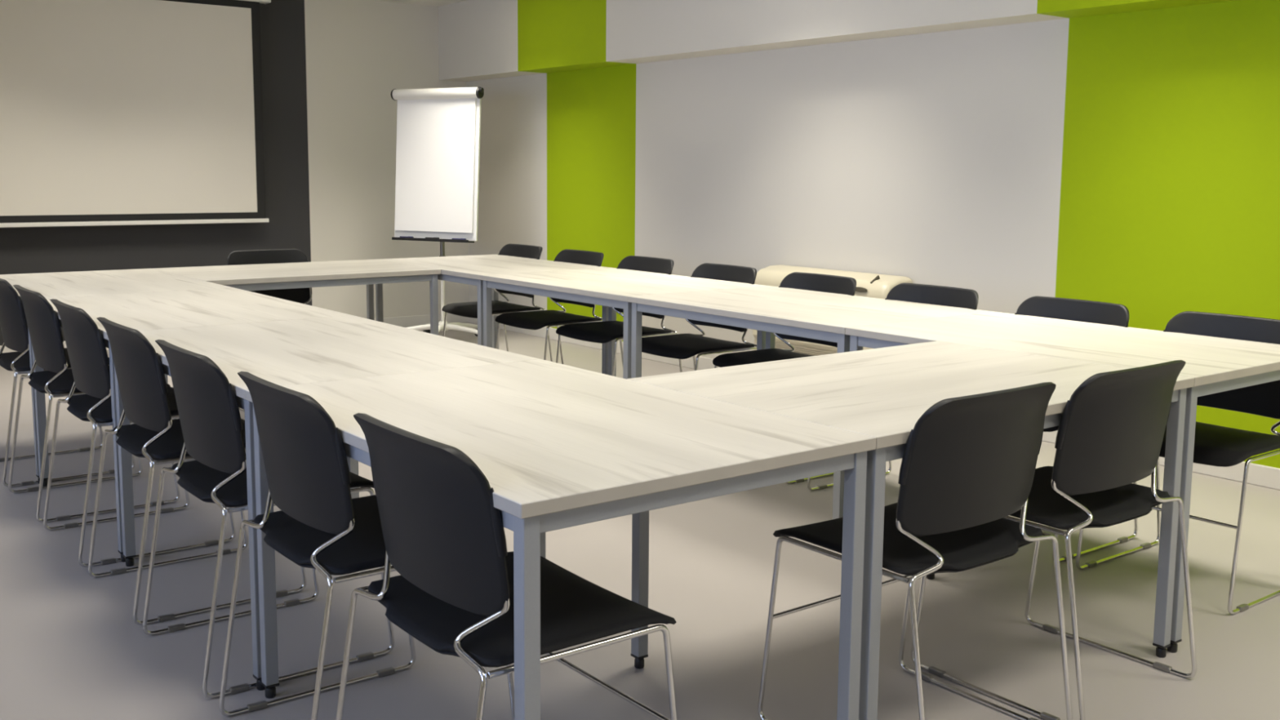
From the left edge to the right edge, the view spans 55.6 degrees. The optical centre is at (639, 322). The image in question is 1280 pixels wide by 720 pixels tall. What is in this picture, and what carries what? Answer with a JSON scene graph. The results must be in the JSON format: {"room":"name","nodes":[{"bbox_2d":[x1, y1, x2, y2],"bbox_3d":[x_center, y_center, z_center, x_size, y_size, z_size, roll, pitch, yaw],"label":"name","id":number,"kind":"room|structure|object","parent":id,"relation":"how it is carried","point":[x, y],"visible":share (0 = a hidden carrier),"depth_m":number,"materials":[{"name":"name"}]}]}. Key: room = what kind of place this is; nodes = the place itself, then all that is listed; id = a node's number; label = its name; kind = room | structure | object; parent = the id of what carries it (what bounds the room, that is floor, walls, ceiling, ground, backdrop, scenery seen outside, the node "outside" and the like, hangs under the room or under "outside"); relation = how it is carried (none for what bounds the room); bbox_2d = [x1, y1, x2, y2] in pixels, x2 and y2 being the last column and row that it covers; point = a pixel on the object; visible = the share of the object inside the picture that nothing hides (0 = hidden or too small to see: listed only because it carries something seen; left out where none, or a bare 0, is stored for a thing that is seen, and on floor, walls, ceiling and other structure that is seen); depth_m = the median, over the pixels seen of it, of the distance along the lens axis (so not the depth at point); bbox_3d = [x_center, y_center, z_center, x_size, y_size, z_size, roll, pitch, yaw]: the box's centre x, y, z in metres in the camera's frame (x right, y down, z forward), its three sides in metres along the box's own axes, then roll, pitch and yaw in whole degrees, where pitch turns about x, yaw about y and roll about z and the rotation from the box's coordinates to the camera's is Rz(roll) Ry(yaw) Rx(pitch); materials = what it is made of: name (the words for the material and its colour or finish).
{"room":"conference room","nodes":[
{"label":"conference room","id":0,"kind":"room"},
{"bbox_2d":[0,0,468,345],"bbox_3d":[-3.853,-1.030,7.914,6.124,2.480,0.150,-5,9,-37],"label":"wall","id":1,"kind":"structure","parent":0,"point":[331,69],"depth_m":8.95,"materials":[{"name":"white paint"}]},
{"bbox_2d":[0,0,271,227],"bbox_3d":[-3.717,-1.431,7.763,2.764,1.627,0.171,-5,9,-37],"label":"projection screen","id":2,"kind":"object","parent":1,"relation":"attached to","point":[113,112],"visible":1,"depth_m":8.00,"materials":[{"name":"white fabric"}]},
{"bbox_2d":[0,313,468,353],"bbox_3d":[-3.808,0.167,8.003,6.110,0.085,0.014,-5,9,-37],"label":"baseboard","id":3,"kind":"structure","parent":1,"relation":"attached to","point":[406,321],"depth_m":9.54,"materials":[{"name":"white wood"}]},
{"bbox_2d":[375,0,467,6],"bbox_3d":[-0.786,-1.791,3.816,6.424,0.100,10.174,-5,9,-37],"label":"ceiling","id":4,"kind":"structure","parent":0,"point":[427,2],"depth_m":9.15,"materials":[{"name":"white paint"}]},
{"bbox_2d":[0,322,1279,719],"bbox_3d":[-0.807,0.768,4.137,6.424,0.100,10.174,-5,9,-37],"label":"floor","id":5,"kind":"structure","parent":0,"point":[72,647],"depth_m":3.33,"materials":[{"name":"grey plastic"}]},
{"bbox_2d":[0,278,135,487],"bbox_3d":[-2.399,0.199,4.955,0.488,0.800,0.496,-5,9,-37],"label":"chair","id":6,"kind":"object","parent":5,"relation":"on","point":[13,322],"visible":0.51,"depth_m":4.72,"materials":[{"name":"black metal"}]},
{"bbox_2d":[8,284,180,522],"bbox_3d":[-2.041,0.260,4.493,0.488,0.800,0.496,-5,9,-37],"label":"chair","id":7,"kind":"object","parent":5,"relation":"on","point":[45,331],"visible":0.53,"depth_m":4.29,"materials":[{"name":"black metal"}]},
{"bbox_2d":[0,268,232,484],"bbox_3d":[-2.385,0.183,5.371,0.799,0.730,1.179,-5,9,-37],"label":"meeting table","id":8,"kind":"object","parent":5,"relation":"on","point":[59,284],"visible":0.27,"depth_m":5.24,"materials":[{"name":"white wood"}]},
{"bbox_2d":[43,298,235,567],"bbox_3d":[-1.680,0.321,4.028,0.488,0.800,0.496,-5,9,-37],"label":"chair","id":9,"kind":"object","parent":5,"relation":"on","point":[85,343],"visible":0.61,"depth_m":3.83,"materials":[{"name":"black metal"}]},
{"bbox_2d":[31,287,352,561],"bbox_3d":[-1.665,0.305,4.444,0.799,0.730,1.179,-5,9,-37],"label":"meeting table","id":10,"kind":"object","parent":5,"relation":"on","point":[140,311],"visible":0.33,"depth_m":4.33,"materials":[{"name":"white wood"}]},
{"bbox_2d":[87,316,306,625],"bbox_3d":[-1.315,0.383,3.559,0.488,0.800,0.496,-5,9,-37],"label":"chair","id":11,"kind":"object","parent":5,"relation":"on","point":[153,435],"visible":0.69,"depth_m":3.36,"materials":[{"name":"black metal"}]},
{"bbox_2d":[142,339,394,698],"bbox_3d":[-0.967,0.442,3.110,0.488,0.800,0.496,-5,9,-37],"label":"chair","id":12,"kind":"object","parent":5,"relation":"on","point":[207,406],"visible":0.66,"depth_m":2.92,"materials":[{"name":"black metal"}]},
{"bbox_2d":[227,248,311,412],"bbox_3d":[-1.870,0.032,6.330,0.496,0.800,0.488,-5,9,-37],"label":"chair","id":13,"kind":"object","parent":5,"relation":"on","point":[303,295],"visible":0.14,"depth_m":6.46,"materials":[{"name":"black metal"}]},
{"bbox_2d":[153,259,440,383],"bbox_3d":[-1.717,0.095,6.120,1.179,0.730,0.799,-5,9,-37],"label":"meeting table","id":14,"kind":"object","parent":5,"relation":"on","point":[260,277],"visible":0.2,"depth_m":5.96,"materials":[{"name":"white wood"}]},
{"bbox_2d":[107,315,538,690],"bbox_3d":[-0.946,0.427,3.517,0.799,0.730,1.179,-5,9,-37],"label":"meeting table","id":15,"kind":"object","parent":5,"relation":"on","point":[283,353],"visible":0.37,"depth_m":3.37,"materials":[{"name":"white wood"}]},
{"bbox_2d":[218,371,514,719],"bbox_3d":[-0.603,0.504,2.641,0.488,0.800,0.496,-5,9,-37],"label":"chair","id":16,"kind":"object","parent":5,"relation":"on","point":[318,525],"visible":0.69,"depth_m":2.46,"materials":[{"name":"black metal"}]},
{"bbox_2d":[391,86,484,336],"bbox_3d":[-1.440,-0.757,8.649,0.665,1.796,0.700,-1,7,-12],"label":"easel","id":17,"kind":"object","parent":5,"relation":"on","point":[437,149],"visible":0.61,"depth_m":8.53,"materials":[{"name":"white paper"}]},
{"bbox_2d":[391,236,474,243],"bbox_3d":[-1.463,-0.582,8.571,0.650,0.025,0.082,4,8,25],"label":"tray","id":18,"kind":"object","parent":17,"relation":"on","point":[468,239],"depth_m":8.53,"materials":[{"name":"black plastic"}]},
{"bbox_2d":[375,254,608,374],"bbox_3d":[-0.816,0.046,6.571,0.799,0.730,1.179,-5,9,-37],"label":"meeting table","id":19,"kind":"object","parent":5,"relation":"on","point":[465,269],"visible":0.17,"depth_m":6.37,"materials":[{"name":"white wood"}]},
{"bbox_2d":[441,243,552,361],"bbox_3d":[-0.824,-0.039,6.967,0.488,0.800,0.496,-5,9,-37],"label":"chair","id":20,"kind":"object","parent":5,"relation":"on","point":[468,309],"visible":0.54,"depth_m":6.96,"materials":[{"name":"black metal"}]},
{"bbox_2d":[336,413,677,719],"bbox_3d":[-0.252,0.561,2.208,0.488,0.800,0.496,-5,9,-37],"label":"chair","id":21,"kind":"object","parent":5,"relation":"on","point":[443,531],"visible":0.91,"depth_m":2.05,"materials":[{"name":"black plastic"}]},
{"bbox_2d":[495,248,604,364],"bbox_3d":[-0.463,0.022,6.501,0.488,0.800,0.496,-5,9,-37],"label":"chair","id":22,"kind":"object","parent":5,"relation":"on","point":[531,320],"visible":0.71,"depth_m":6.48,"materials":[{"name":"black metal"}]},
{"bbox_2d":[245,359,875,719],"bbox_3d":[-0.226,0.549,2.590,0.799,0.730,1.179,-5,9,-37],"label":"meeting table","id":23,"kind":"object","parent":5,"relation":"on","point":[557,446],"visible":0.85,"depth_m":2.33,"materials":[{"name":"white wood"}]},
{"bbox_2d":[555,255,682,376],"bbox_3d":[-0.105,0.083,6.040,0.488,0.800,0.496,-5,9,-37],"label":"chair","id":24,"kind":"object","parent":5,"relation":"on","point":[602,332],"visible":0.5,"depth_m":6.01,"materials":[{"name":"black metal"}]},
{"bbox_2d":[480,267,770,378],"bbox_3d":[-0.097,0.168,5.644,0.799,0.730,1.179,-5,9,-37],"label":"meeting table","id":25,"kind":"object","parent":5,"relation":"on","point":[611,287],"visible":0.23,"depth_m":5.47,"materials":[{"name":"white wood"}]},
{"bbox_2d":[641,262,756,370],"bbox_3d":[0.257,0.144,5.574,0.488,0.800,0.496,-5,9,-37],"label":"chair","id":26,"kind":"object","parent":5,"relation":"on","point":[686,345],"visible":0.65,"depth_m":5.54,"materials":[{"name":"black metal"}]},
{"bbox_2d":[712,271,856,484],"bbox_3d":[0.623,0.206,5.103,0.488,0.800,0.496,-5,9,-37],"label":"chair","id":27,"kind":"object","parent":5,"relation":"on","point":[796,280],"visible":0.36,"depth_m":5.16,"materials":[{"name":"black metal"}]},
{"bbox_2d":[627,285,992,519],"bbox_3d":[0.623,0.290,4.717,0.799,0.730,1.179,-5,9,-37],"label":"meeting table","id":28,"kind":"object","parent":5,"relation":"on","point":[806,313],"visible":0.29,"depth_m":4.53,"materials":[{"name":"white wood"}]},
{"bbox_2d":[752,264,912,355],"bbox_3d":[1.005,0.074,6.539,0.212,0.711,0.972,-5,9,-37],"label":"base cabinet","id":29,"kind":"object","parent":5,"relation":"on","point":[868,285],"visible":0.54,"depth_m":6.48,"materials":[{"name":"beige wood"}]},
{"bbox_2d":[774,342,837,355],"bbox_3d":[0.921,0.225,6.521,0.010,0.175,0.845,-5,9,-37],"label":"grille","id":30,"kind":"object","parent":29,"relation":"attached to","point":[814,349],"depth_m":6.53,"materials":[{"name":"beige wood"}]},
{"bbox_2d":[807,282,978,490],"bbox_3d":[0.993,0.269,4.626,0.488,0.800,0.496,-5,9,-37],"label":"chair","id":31,"kind":"object","parent":5,"relation":"on","point":[943,295],"visible":0.1,"depth_m":4.71,"materials":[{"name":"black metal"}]},
{"bbox_2d":[626,341,1194,719],"bbox_3d":[0.674,0.500,3.041,1.179,0.730,0.799,-5,9,-37],"label":"meeting table","id":32,"kind":"object","parent":5,"relation":"on","point":[882,393],"visible":0.61,"depth_m":2.96,"materials":[{"name":"white wood"}]},
{"bbox_2d":[757,382,1072,719],"bbox_3d":[0.610,0.512,2.655,0.496,0.800,0.488,-5,9,-37],"label":"chair","id":33,"kind":"object","parent":5,"relation":"on","point":[968,463],"visible":0.91,"depth_m":2.49,"materials":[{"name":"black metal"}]},
{"bbox_2d":[911,360,1196,719],"bbox_3d":[1.028,0.476,2.975,0.496,0.800,0.488,-5,9,-37],"label":"chair","id":34,"kind":"object","parent":5,"relation":"on","point":[1110,433],"visible":0.78,"depth_m":2.79,"materials":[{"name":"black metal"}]},
{"bbox_2d":[844,311,1279,653],"bbox_3d":[1.343,0.412,3.790,0.799,0.730,1.179,-5,9,-37],"label":"meeting table","id":35,"kind":"object","parent":5,"relation":"on","point":[1215,364],"visible":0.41,"depth_m":3.58,"materials":[{"name":"white wood"}]},
{"bbox_2d":[1014,296,1137,562],"bbox_3d":[1.363,0.332,4.149,0.488,0.800,0.496,-5,9,-37],"label":"chair","id":36,"kind":"object","parent":5,"relation":"on","point":[1073,309],"visible":0.16,"depth_m":4.18,"materials":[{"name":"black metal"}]},
{"bbox_2d":[1075,311,1279,614],"bbox_3d":[1.707,0.390,3.707,0.488,0.800,0.496,-5,9,-37],"label":"chair","id":37,"kind":"object","parent":5,"relation":"on","point":[1218,446],"visible":0.46,"depth_m":3.69,"materials":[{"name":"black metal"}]},
{"bbox_2d":[438,0,1279,468],"bbox_3d":[1.593,-0.720,5.804,0.393,2.480,9.874,-5,9,-37],"label":"wall","id":38,"kind":"structure","parent":0,"point":[1126,153],"depth_m":6.13,"materials":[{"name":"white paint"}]},
{"bbox_2d":[468,317,1279,489],"bbox_3d":[1.619,0.466,5.971,0.014,0.085,9.860,-5,9,-37],"label":"baseboard","id":39,"kind":"structure","parent":38,"relation":"attached to","point":[1260,475],"depth_m":5.58,"materials":[{"name":"white wood"}]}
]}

